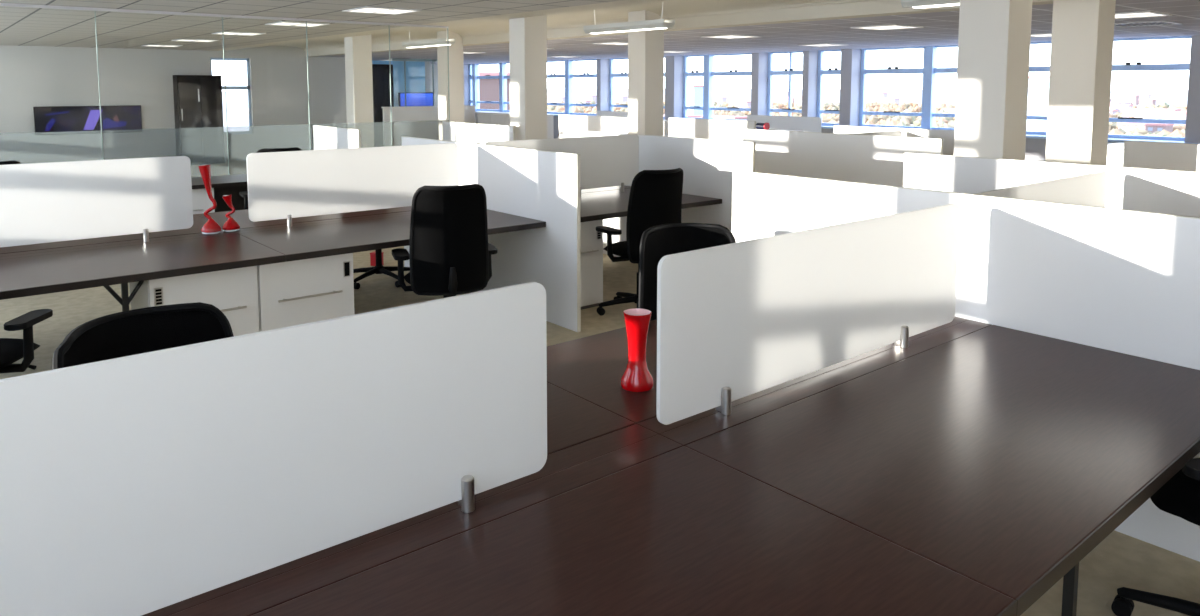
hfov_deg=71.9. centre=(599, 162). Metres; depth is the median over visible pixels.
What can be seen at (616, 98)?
building
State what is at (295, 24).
diffuser
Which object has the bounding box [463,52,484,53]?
recessed light
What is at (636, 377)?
vase
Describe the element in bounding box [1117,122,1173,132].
building
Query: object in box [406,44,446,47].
diffuser
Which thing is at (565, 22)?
ceiling
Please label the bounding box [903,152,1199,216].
screen
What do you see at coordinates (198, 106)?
door
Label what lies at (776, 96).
building
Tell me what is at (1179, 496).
office chair
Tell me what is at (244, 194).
office chair
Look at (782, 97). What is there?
building
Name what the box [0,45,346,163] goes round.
wall
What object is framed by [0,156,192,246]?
divider
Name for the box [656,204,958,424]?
divider
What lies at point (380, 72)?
door
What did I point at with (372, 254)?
box
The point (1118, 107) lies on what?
building
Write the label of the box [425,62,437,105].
wall
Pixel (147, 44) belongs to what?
recessed light
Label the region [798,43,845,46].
recessed light
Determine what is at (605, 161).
divider
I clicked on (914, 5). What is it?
diffuser
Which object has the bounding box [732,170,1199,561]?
screen
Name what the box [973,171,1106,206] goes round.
divider
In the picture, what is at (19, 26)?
ceiling
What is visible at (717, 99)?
building
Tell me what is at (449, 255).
office chair
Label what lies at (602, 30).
diffuser
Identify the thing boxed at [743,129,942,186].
screen
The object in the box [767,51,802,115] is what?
window
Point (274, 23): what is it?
diffuser
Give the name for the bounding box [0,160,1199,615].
floor
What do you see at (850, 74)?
wall
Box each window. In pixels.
[210,58,251,133]
[469,62,509,111]
[547,59,596,115]
[609,56,664,118]
[683,53,751,120]
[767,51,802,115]
[817,49,840,125]
[859,36,1191,140]
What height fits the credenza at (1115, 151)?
1.150 m
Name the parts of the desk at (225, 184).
modesty panel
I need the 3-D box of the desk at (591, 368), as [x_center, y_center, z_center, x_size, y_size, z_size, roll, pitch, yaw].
[0.573,1.030,3.340,1.826,0.690,0.938,-4,7,-39]
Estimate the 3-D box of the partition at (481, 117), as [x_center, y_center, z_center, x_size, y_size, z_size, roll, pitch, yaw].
[-2.154,-0.627,19.162,0.486,1.060,3.020,-4,7,-39]
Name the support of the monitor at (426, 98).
attached to the wall at (415, 70)
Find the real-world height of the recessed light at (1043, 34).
0.014 m
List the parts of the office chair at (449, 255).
armrest, seat, backrest, armrest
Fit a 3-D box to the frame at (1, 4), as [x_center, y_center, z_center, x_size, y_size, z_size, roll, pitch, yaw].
[-4.438,-0.362,8.804,6.414,2.450,0.050,-4,7,-39]
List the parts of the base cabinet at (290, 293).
handle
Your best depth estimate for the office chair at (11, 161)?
6.47 m
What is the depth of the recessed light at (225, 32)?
12.10 m
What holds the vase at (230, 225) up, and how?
on the desk at (198, 222)
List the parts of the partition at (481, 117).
door, door, door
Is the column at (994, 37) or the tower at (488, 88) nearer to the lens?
the column at (994, 37)
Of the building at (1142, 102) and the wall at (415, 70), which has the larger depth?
the building at (1142, 102)
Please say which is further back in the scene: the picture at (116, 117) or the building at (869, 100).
the building at (869, 100)
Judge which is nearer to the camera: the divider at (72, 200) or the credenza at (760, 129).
the divider at (72, 200)
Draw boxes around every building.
[547,97,564,102]
[581,95,596,102]
[614,96,627,101]
[663,115,701,117]
[698,115,746,119]
[714,97,726,102]
[729,101,750,111]
[772,92,788,100]
[781,96,801,102]
[783,97,793,103]
[794,98,801,105]
[866,98,899,105]
[943,108,955,113]
[1110,104,1132,112]
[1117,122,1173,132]
[1122,108,1180,118]
[1124,95,1139,104]
[1127,94,1151,98]
[1138,99,1156,107]
[1148,111,1186,125]
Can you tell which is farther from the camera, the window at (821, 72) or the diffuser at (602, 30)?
the window at (821, 72)
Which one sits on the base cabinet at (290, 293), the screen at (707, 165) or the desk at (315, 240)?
the desk at (315, 240)
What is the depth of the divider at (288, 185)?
5.91 m
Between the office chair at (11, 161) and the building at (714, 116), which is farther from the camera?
the building at (714, 116)
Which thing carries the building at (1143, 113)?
on the ground
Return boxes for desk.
[0,214,227,256]
[0,232,285,311]
[142,382,658,615]
[169,435,1016,615]
[191,174,247,211]
[195,206,411,231]
[235,209,545,261]
[547,316,968,434]
[580,190,721,221]
[581,185,630,194]
[660,320,1199,615]
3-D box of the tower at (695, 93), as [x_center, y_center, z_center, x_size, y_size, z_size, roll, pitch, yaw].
[60.513,-38.426,555.550,16.800,27.000,22.800,-4,7,-39]
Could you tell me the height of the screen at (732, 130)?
1.223 m
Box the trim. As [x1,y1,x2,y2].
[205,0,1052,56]
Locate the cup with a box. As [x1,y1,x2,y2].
[756,122,769,129]
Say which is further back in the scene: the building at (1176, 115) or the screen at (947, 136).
the building at (1176, 115)
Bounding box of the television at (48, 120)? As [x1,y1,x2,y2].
[33,105,141,134]
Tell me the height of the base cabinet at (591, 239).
0.682 m
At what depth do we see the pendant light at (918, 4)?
6.25 m
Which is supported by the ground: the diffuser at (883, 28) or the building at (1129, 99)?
the building at (1129, 99)
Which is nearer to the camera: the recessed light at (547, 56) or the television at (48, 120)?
the television at (48, 120)
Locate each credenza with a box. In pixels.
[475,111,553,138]
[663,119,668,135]
[760,129,803,131]
[1106,143,1123,166]
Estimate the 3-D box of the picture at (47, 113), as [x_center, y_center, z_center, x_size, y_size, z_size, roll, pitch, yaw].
[-10.701,-0.981,16.328,0.400,0.090,0.001,-4,7,-39]
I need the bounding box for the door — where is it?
[173,75,224,164]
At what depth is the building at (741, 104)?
796.91 m
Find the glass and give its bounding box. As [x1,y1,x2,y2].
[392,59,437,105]
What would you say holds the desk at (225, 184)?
on the floor
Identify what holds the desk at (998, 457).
on the floor
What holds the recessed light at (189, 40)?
in the ceiling at (19, 26)
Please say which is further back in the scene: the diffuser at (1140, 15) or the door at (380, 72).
the door at (380, 72)
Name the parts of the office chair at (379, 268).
leg, leg, leg, leg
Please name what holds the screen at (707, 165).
on the floor
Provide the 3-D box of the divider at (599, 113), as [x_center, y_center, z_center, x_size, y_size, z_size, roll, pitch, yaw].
[0.295,-0.824,16.877,0.054,0.465,1.100,-4,7,-39]
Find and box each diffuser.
[271,22,300,24]
[295,24,322,25]
[353,8,387,11]
[377,10,410,13]
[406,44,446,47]
[590,28,666,33]
[864,26,899,28]
[879,27,913,29]
[912,3,959,8]
[1115,13,1153,15]
[1115,14,1159,17]
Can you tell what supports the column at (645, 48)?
on the floor
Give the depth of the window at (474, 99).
25.92 m
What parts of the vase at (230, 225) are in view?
bulb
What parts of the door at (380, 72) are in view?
door, door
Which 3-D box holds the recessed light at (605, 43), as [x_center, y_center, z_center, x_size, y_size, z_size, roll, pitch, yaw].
[0.294,-1.930,13.380,0.590,0.014,0.590,-4,7,-39]
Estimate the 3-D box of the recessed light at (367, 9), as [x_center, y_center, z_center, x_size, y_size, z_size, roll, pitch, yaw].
[-2.225,-1.552,8.443,0.590,0.014,0.590,-4,7,-39]
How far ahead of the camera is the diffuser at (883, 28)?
9.81 m
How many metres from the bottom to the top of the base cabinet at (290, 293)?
0.682 m
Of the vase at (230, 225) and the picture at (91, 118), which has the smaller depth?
the vase at (230, 225)
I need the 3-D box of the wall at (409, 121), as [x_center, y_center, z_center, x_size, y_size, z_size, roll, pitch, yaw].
[-3.857,-0.686,18.910,2.340,1.225,0.120,-4,7,-39]
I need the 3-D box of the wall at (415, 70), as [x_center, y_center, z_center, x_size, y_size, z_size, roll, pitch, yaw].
[-5.647,-1.805,22.111,2.950,2.860,1.850,-4,7,-39]
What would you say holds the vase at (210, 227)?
on the desk at (198, 222)
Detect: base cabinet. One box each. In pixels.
[129,266,259,335]
[192,188,214,213]
[257,253,353,331]
[581,219,602,309]
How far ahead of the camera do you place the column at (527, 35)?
9.56 m
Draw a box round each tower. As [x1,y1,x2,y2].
[479,72,509,109]
[688,86,702,114]
[1026,76,1049,131]
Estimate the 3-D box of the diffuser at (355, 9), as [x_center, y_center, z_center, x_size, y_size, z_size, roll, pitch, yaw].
[-2.332,-1.547,8.355,0.253,0.005,0.530,-4,7,-39]
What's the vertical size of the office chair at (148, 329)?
0.988 m
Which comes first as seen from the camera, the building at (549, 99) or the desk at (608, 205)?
the desk at (608, 205)
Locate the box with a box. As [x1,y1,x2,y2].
[370,251,383,265]
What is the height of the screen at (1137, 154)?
1.223 m
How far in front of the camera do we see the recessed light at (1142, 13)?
7.96 m
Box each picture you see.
[45,111,68,115]
[45,118,55,130]
[83,110,101,129]
[103,118,126,128]
[113,114,119,123]
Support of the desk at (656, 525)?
on the floor
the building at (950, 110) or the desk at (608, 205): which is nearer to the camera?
the desk at (608, 205)
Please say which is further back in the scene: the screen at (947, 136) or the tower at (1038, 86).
the tower at (1038, 86)
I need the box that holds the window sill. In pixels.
[487,111,1199,143]
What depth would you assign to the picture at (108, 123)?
16.98 m
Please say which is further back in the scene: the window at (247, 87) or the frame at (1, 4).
the window at (247, 87)
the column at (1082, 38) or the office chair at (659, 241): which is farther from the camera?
the column at (1082, 38)
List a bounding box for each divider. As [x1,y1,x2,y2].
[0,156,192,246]
[0,282,546,615]
[246,143,458,226]
[485,134,638,195]
[597,111,627,116]
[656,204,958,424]
[747,115,821,132]
[855,131,901,136]
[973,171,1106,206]
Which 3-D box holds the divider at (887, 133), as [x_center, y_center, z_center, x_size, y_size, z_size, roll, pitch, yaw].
[2.768,-0.065,8.555,1.290,0.495,0.054,-4,7,-39]
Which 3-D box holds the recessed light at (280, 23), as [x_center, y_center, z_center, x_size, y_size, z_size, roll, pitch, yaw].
[-3.758,-1.722,10.282,0.590,0.014,0.590,-4,7,-39]
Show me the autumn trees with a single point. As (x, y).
(943, 122)
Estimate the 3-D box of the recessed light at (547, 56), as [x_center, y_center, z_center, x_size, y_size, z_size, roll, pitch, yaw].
[-0.847,-2.492,19.425,0.590,0.014,0.590,-4,7,-39]
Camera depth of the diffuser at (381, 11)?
8.53 m
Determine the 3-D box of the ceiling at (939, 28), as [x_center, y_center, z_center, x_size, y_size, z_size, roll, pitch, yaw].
[1.526,-2.069,14.525,6.170,0.050,26.600,-4,7,-39]
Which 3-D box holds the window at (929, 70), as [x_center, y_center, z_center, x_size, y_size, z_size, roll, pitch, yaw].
[6.670,-1.244,13.702,0.160,1.500,5.350,-4,7,-39]
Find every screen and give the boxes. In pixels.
[313,125,360,149]
[401,136,580,331]
[442,121,514,143]
[559,114,627,137]
[563,130,754,256]
[668,118,755,140]
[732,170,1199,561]
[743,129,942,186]
[833,125,954,154]
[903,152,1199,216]
[1123,141,1199,171]
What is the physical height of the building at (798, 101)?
13.679 m
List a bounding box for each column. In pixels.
[344,35,373,147]
[437,31,463,139]
[509,15,546,139]
[628,10,663,135]
[954,0,1031,159]
[1045,0,1115,165]
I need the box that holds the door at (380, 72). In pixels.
[372,64,393,146]
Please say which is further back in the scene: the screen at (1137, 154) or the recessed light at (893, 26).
the recessed light at (893, 26)
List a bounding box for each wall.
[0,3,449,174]
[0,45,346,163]
[372,61,424,106]
[381,105,475,146]
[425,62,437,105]
[464,35,1199,161]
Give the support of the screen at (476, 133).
on the floor
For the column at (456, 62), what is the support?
on the floor
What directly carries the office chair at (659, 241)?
on the floor
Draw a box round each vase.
[198,164,220,233]
[222,194,239,231]
[620,308,653,391]
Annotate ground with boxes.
[222,89,1187,131]
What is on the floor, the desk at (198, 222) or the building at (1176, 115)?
the desk at (198, 222)
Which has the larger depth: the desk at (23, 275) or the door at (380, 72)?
the door at (380, 72)
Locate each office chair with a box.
[0,160,20,164]
[0,309,52,372]
[52,302,233,369]
[239,147,301,209]
[353,249,409,288]
[392,184,497,297]
[596,168,682,315]
[638,223,735,320]
[1111,458,1199,615]
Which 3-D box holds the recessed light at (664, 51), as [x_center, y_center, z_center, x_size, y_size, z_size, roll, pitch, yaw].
[1.452,-2.236,16.667,0.590,0.014,0.590,-4,7,-39]
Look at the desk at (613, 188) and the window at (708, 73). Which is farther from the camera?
the window at (708, 73)
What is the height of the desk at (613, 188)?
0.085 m
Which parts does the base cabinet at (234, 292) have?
handle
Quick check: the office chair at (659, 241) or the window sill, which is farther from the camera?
the window sill
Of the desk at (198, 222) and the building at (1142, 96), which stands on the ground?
the building at (1142, 96)
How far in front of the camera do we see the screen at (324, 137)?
9.19 m
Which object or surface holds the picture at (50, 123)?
attached to the television at (48, 120)
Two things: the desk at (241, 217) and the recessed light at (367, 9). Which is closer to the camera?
the desk at (241, 217)
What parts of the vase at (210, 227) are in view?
bulb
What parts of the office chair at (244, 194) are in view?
armrest, frame, backrest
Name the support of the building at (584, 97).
on the ground
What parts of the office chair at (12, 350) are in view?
armrest, seat, lever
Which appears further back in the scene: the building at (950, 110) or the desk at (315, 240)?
the building at (950, 110)
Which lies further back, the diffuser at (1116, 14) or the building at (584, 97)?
the building at (584, 97)
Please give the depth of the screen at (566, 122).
12.68 m
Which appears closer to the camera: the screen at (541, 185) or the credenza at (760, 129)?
the screen at (541, 185)
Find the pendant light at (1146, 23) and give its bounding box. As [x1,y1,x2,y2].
[1114,20,1182,26]
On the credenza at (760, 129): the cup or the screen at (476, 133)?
the cup
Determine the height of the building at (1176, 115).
12.931 m
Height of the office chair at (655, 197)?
1.096 m
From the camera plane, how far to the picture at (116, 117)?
16.99 m
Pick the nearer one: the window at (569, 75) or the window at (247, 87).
the window at (247, 87)
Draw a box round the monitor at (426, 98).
[398,92,432,106]
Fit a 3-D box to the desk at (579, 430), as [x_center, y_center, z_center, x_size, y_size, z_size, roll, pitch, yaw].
[-0.831,1.138,2.180,1.818,0.690,0.938,-4,7,-39]
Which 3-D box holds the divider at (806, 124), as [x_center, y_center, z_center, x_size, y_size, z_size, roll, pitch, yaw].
[3.009,-0.531,13.620,0.054,0.485,1.500,-4,7,-39]
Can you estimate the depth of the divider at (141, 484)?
1.63 m
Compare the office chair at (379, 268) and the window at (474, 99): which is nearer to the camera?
the office chair at (379, 268)
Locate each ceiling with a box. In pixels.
[0,0,621,50]
[320,0,1199,63]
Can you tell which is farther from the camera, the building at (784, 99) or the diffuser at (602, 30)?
the building at (784, 99)
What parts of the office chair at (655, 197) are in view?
seat, leg, armrest, leg, frame, backrest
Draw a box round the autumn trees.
[547,100,1186,140]
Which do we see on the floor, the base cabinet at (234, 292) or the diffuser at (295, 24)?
the base cabinet at (234, 292)
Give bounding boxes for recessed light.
[142,44,182,46]
[172,39,218,41]
[211,31,265,35]
[265,21,329,26]
[342,6,421,14]
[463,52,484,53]
[547,56,581,57]
[592,42,627,44]
[664,51,692,52]
[701,34,760,38]
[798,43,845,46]
[850,24,922,29]
[1031,33,1051,36]
[1115,11,1171,18]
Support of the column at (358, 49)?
on the floor
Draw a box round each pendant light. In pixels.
[402,31,455,47]
[583,4,674,33]
[901,0,959,8]
[1114,20,1182,26]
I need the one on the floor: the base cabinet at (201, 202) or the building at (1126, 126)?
the base cabinet at (201, 202)
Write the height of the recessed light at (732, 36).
0.014 m
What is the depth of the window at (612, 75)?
21.31 m
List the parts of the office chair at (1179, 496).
leg, seat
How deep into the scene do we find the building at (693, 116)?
374.92 m
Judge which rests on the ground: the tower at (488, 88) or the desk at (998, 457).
the tower at (488, 88)
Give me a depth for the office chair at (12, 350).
3.67 m
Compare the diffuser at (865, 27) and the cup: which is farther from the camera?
the cup

